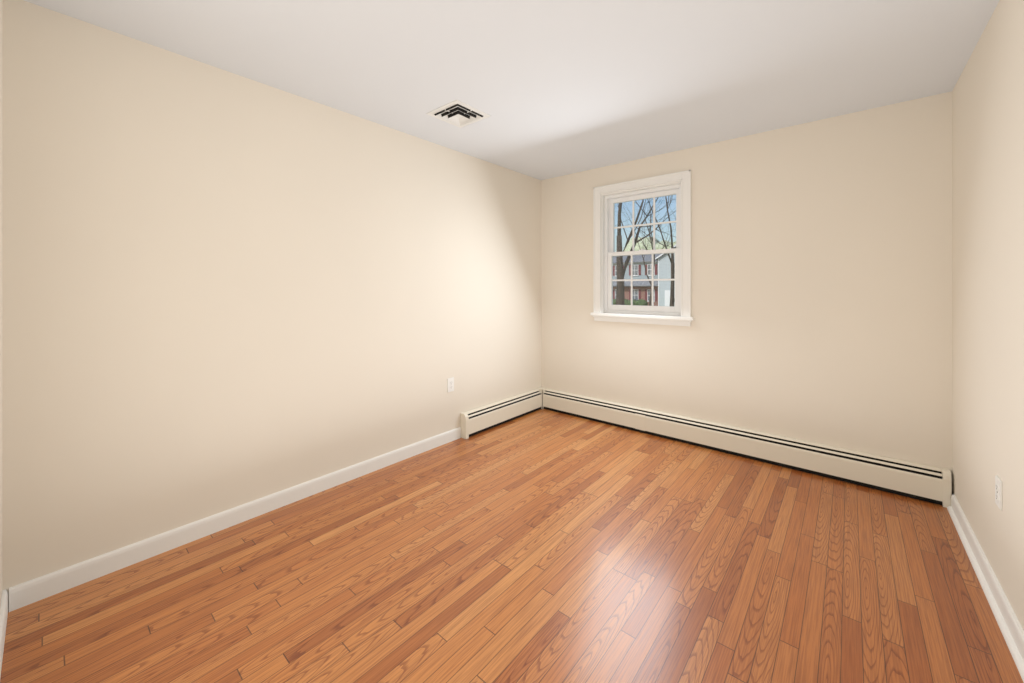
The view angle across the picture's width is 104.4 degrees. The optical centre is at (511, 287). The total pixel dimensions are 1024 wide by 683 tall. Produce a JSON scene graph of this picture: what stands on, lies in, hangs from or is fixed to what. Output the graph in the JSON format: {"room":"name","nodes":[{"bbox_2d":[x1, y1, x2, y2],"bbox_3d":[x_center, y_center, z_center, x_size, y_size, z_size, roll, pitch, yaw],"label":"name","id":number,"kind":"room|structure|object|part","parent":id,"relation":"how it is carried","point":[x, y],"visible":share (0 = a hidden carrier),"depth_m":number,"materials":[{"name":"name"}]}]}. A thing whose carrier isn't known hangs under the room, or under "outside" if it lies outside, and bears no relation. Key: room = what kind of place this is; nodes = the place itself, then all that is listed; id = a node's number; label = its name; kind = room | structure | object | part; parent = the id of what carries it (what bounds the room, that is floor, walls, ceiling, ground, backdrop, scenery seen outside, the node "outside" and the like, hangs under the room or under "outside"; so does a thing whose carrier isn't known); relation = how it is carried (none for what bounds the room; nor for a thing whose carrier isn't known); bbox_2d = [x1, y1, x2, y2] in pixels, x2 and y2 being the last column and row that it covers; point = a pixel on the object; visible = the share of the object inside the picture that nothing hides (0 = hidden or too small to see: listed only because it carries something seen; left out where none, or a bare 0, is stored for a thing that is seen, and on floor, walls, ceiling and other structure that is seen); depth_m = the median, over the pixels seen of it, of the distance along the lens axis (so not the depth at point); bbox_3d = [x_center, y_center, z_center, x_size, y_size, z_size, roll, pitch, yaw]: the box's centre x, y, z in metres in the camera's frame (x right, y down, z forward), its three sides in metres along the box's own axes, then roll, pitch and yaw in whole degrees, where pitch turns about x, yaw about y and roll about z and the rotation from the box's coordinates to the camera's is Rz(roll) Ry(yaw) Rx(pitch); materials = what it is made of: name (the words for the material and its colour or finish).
{"room":"empty bedroom","nodes":[
{"label":"empty bedroom","id":0,"kind":"room"},
{"bbox_2d":[0,0,1,604],"bbox_3d":[-0.912,0.060,0.533,3.300,2.440,0.150,0,0,40],"label":"wall","id":1,"kind":"structure","parent":0,"point":[0,300],"depth_m":1.50,"materials":[{"name":"beige paint"}]},
{"bbox_2d":[0,589,7,676],"bbox_3d":[-0.859,1.235,0.596,2.999,0.090,0.014,0,0,40],"label":"baseboard","id":2,"kind":"structure","parent":1,"relation":"attached to","point":[3,611],"depth_m":1.44,"materials":[{"name":"white wood"}]},
{"bbox_2d":[2,0,540,610],"bbox_3d":[-0.903,0.060,2.974,0.150,2.440,3.580,0,0,40],"label":"wall","id":3,"kind":"structure","parent":0,"point":[222,290],"depth_m":2.07,"materials":[{"name":"beige paint"}]},
{"bbox_2d":[9,427,460,611],"bbox_3d":[-1.215,1.235,2.480,0.014,0.090,2.391,0,0,40],"label":"baseboard","id":4,"kind":"structure","parent":3,"relation":"attached to","point":[43,587],"depth_m":2.01,"materials":[{"name":"white wood"}]},
{"bbox_2d":[447,377,453,392],"bbox_3d":[-0.510,0.810,3.312,0.008,0.115,0.070,0,0,40],"label":"electrical outlet","id":5,"kind":"object","parent":3,"relation":"attached to","point":[450,384],"visible":1,"depth_m":3.31,"materials":[{"name":"white plastic"}]},
{"bbox_2d":[24,0,998,179],"bbox_3d":[0.297,-1.220,1.953,3.300,0.120,3.880,0,0,40],"label":"ceiling","id":6,"kind":"structure","parent":0,"point":[555,88],"depth_m":2.02,"materials":[{"name":"white paint"}]},
{"bbox_2d":[426,100,490,127],"bbox_3d":[-0.356,-1.146,2.660,0.304,0.029,0.304,0,0,40],"label":"ceiling vent","id":7,"kind":"object","parent":6,"relation":"in","point":[458,113],"visible":1,"depth_m":2.63,"materials":[{"name":"white metal"}]},
{"bbox_2d":[0,409,1023,682],"bbox_3d":[0.297,1.340,1.953,3.300,0.120,3.880,0,0,40],"label":"floor","id":8,"kind":"structure","parent":0,"point":[542,545],"depth_m":1.70,"materials":[{"name":"brown wood"}]},
{"bbox_2d":[460,389,541,438],"bbox_3d":[-0.061,1.176,3.790,0.070,0.208,1.093,0,0,40],"label":"heater","id":9,"kind":"object","parent":8,"relation":"on","point":[481,419],"visible":1,"depth_m":3.68,"materials":[{"name":"beige metal"}]},
{"bbox_2d":[537,387,951,507],"bbox_3d":[1.428,1.176,3.290,2.986,0.208,0.074,0,0,40],"label":"heater","id":10,"kind":"object","parent":8,"relation":"on","point":[927,483],"visible":0.94,"depth_m":2.86,"materials":[{"name":"beige metal"}]},
{"bbox_2d":[541,91,951,480],"bbox_3d":[1.506,0.060,3.374,3.300,2.440,0.150,0,0,40],"label":"wall","id":11,"kind":"structure","parent":0,"point":[821,281],"depth_m":2.82,"materials":[{"name":"beige paint"}]},
{"bbox_2d":[590,170,693,325],"bbox_3d":[1.191,-0.327,3.634,0.940,1.293,0.222,0,0,40],"label":"window","id":12,"kind":"structure","parent":11,"relation":"in","point":[683,179],"depth_m":3.61,"materials":[{"name":"white wood"}]},
{"bbox_3d":[1.202,-0.323,3.647,0.724,1.129,0.084,0,0,40],"label":"window sash","id":13,"kind":"part","parent":12,"relation":"part of","materials":[{"name":"white wood"}]},
{"bbox_3d":[1.203,-0.328,3.647,0.598,0.989,0.043,0,0,40],"label":"glass","id":14,"kind":"part","parent":12,"relation":"part of","materials":[{"name":"clear glass"}]},
{"bbox_2d":[952,0,1023,629],"bbox_3d":[1.496,0.060,0.933,0.150,2.440,3.580,0,0,40],"label":"wall","id":15,"kind":"structure","parent":0,"point":[988,269],"depth_m":1.69,"materials":[{"name":"beige paint"}]},
{"bbox_2d":[947,494,1023,681],"bbox_3d":[1.406,1.235,0.967,0.030,0.090,3.484,0,0,40],"label":"baseboard","id":16,"kind":"structure","parent":15,"relation":"attached to","point":[1010,626],"depth_m":1.63,"materials":[{"name":"white wood"}]},
{"bbox_2d":[995,475,1001,509],"bbox_3d":[1.960,0.825,1.601,0.008,0.115,0.070,0,0,40],"label":"electrical outlet","id":17,"kind":"object","parent":15,"relation":"attached to","point":[998,491],"visible":0.98,"depth_m":1.59,"materials":[{"name":"white plastic"}]},
{"label":"outside","id":18,"kind":"structure","parent":0,"visible":0},
{"bbox_3d":[43.444,2.930,70.395,260.000,0.300,156.250,0,0,40],"label":"ground","id":19,"kind":"structure","parent":18,"visible":0},
{"bbox_2d":[613,299,647,305],"bbox_3d":[16.474,2.261,55.919,5.267,1.371,1.763,0,0,40],"label":"hedge","id":20,"kind":"object","parent":19,"relation":"on","point":[628,302],"depth_m":54.88,"materials":[{"name":"green plant"}]},
{"bbox_2d":[613,245,675,305],"bbox_3d":[18.698,-1.945,61.647,26.350,9.450,11.550,0,0,40],"label":"house","id":21,"kind":"structure","parent":19,"relation":"on","point":[664,273],"depth_m":56.80,"materials":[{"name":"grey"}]},
{"bbox_2d":[616,195,675,304],"bbox_3d":[8.713,-5.849,27.978,8.466,17.472,14.554,0,0,40],"label":"tree","id":22,"kind":"object","parent":19,"relation":"on","point":[621,283],"depth_m":25.91,"materials":[{"name":"brown plant"}]},
{"bbox_2d":[623,196,669,305],"bbox_3d":[12.225,-5.639,37.618,8.457,17.054,11.671,0,0,40],"label":"tree","id":23,"kind":"object","parent":19,"relation":"on","point":[650,298],"depth_m":38.40,"materials":[{"name":"brown plant"}]},
{"bbox_2d":[617,206,675,249],"bbox_3d":[31.960,-8.155,85.130,18.752,22.115,16.885,0,0,40],"label":"tree","id":24,"kind":"object","parent":19,"relation":"on","point":[652,243],"depth_m":85.44,"materials":[{"name":"green plant"}]},
{"bbox_2d":[622,195,674,305],"bbox_3d":[12.167,-6.204,30.976,12.424,18.214,12.254,0,0,40],"label":"tree","id":25,"kind":"object","parent":19,"relation":"on","point":[672,299],"depth_m":32.33,"materials":[{"name":"brown plant"}]},
{"bbox_3d":[44.222,-8.595,77.699,17.327,23.006,16.832,0,0,40],"label":"tree","id":26,"kind":"object","parent":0,"visible":0},
{"bbox_2d":[624,237,675,250],"bbox_3d":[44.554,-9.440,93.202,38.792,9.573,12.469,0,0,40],"label":"buds","id":27,"kind":"object","parent":26,"relation":"attached to","point":[640,244],"depth_m":99.61,"materials":[{"name":"plant"}]}
]}

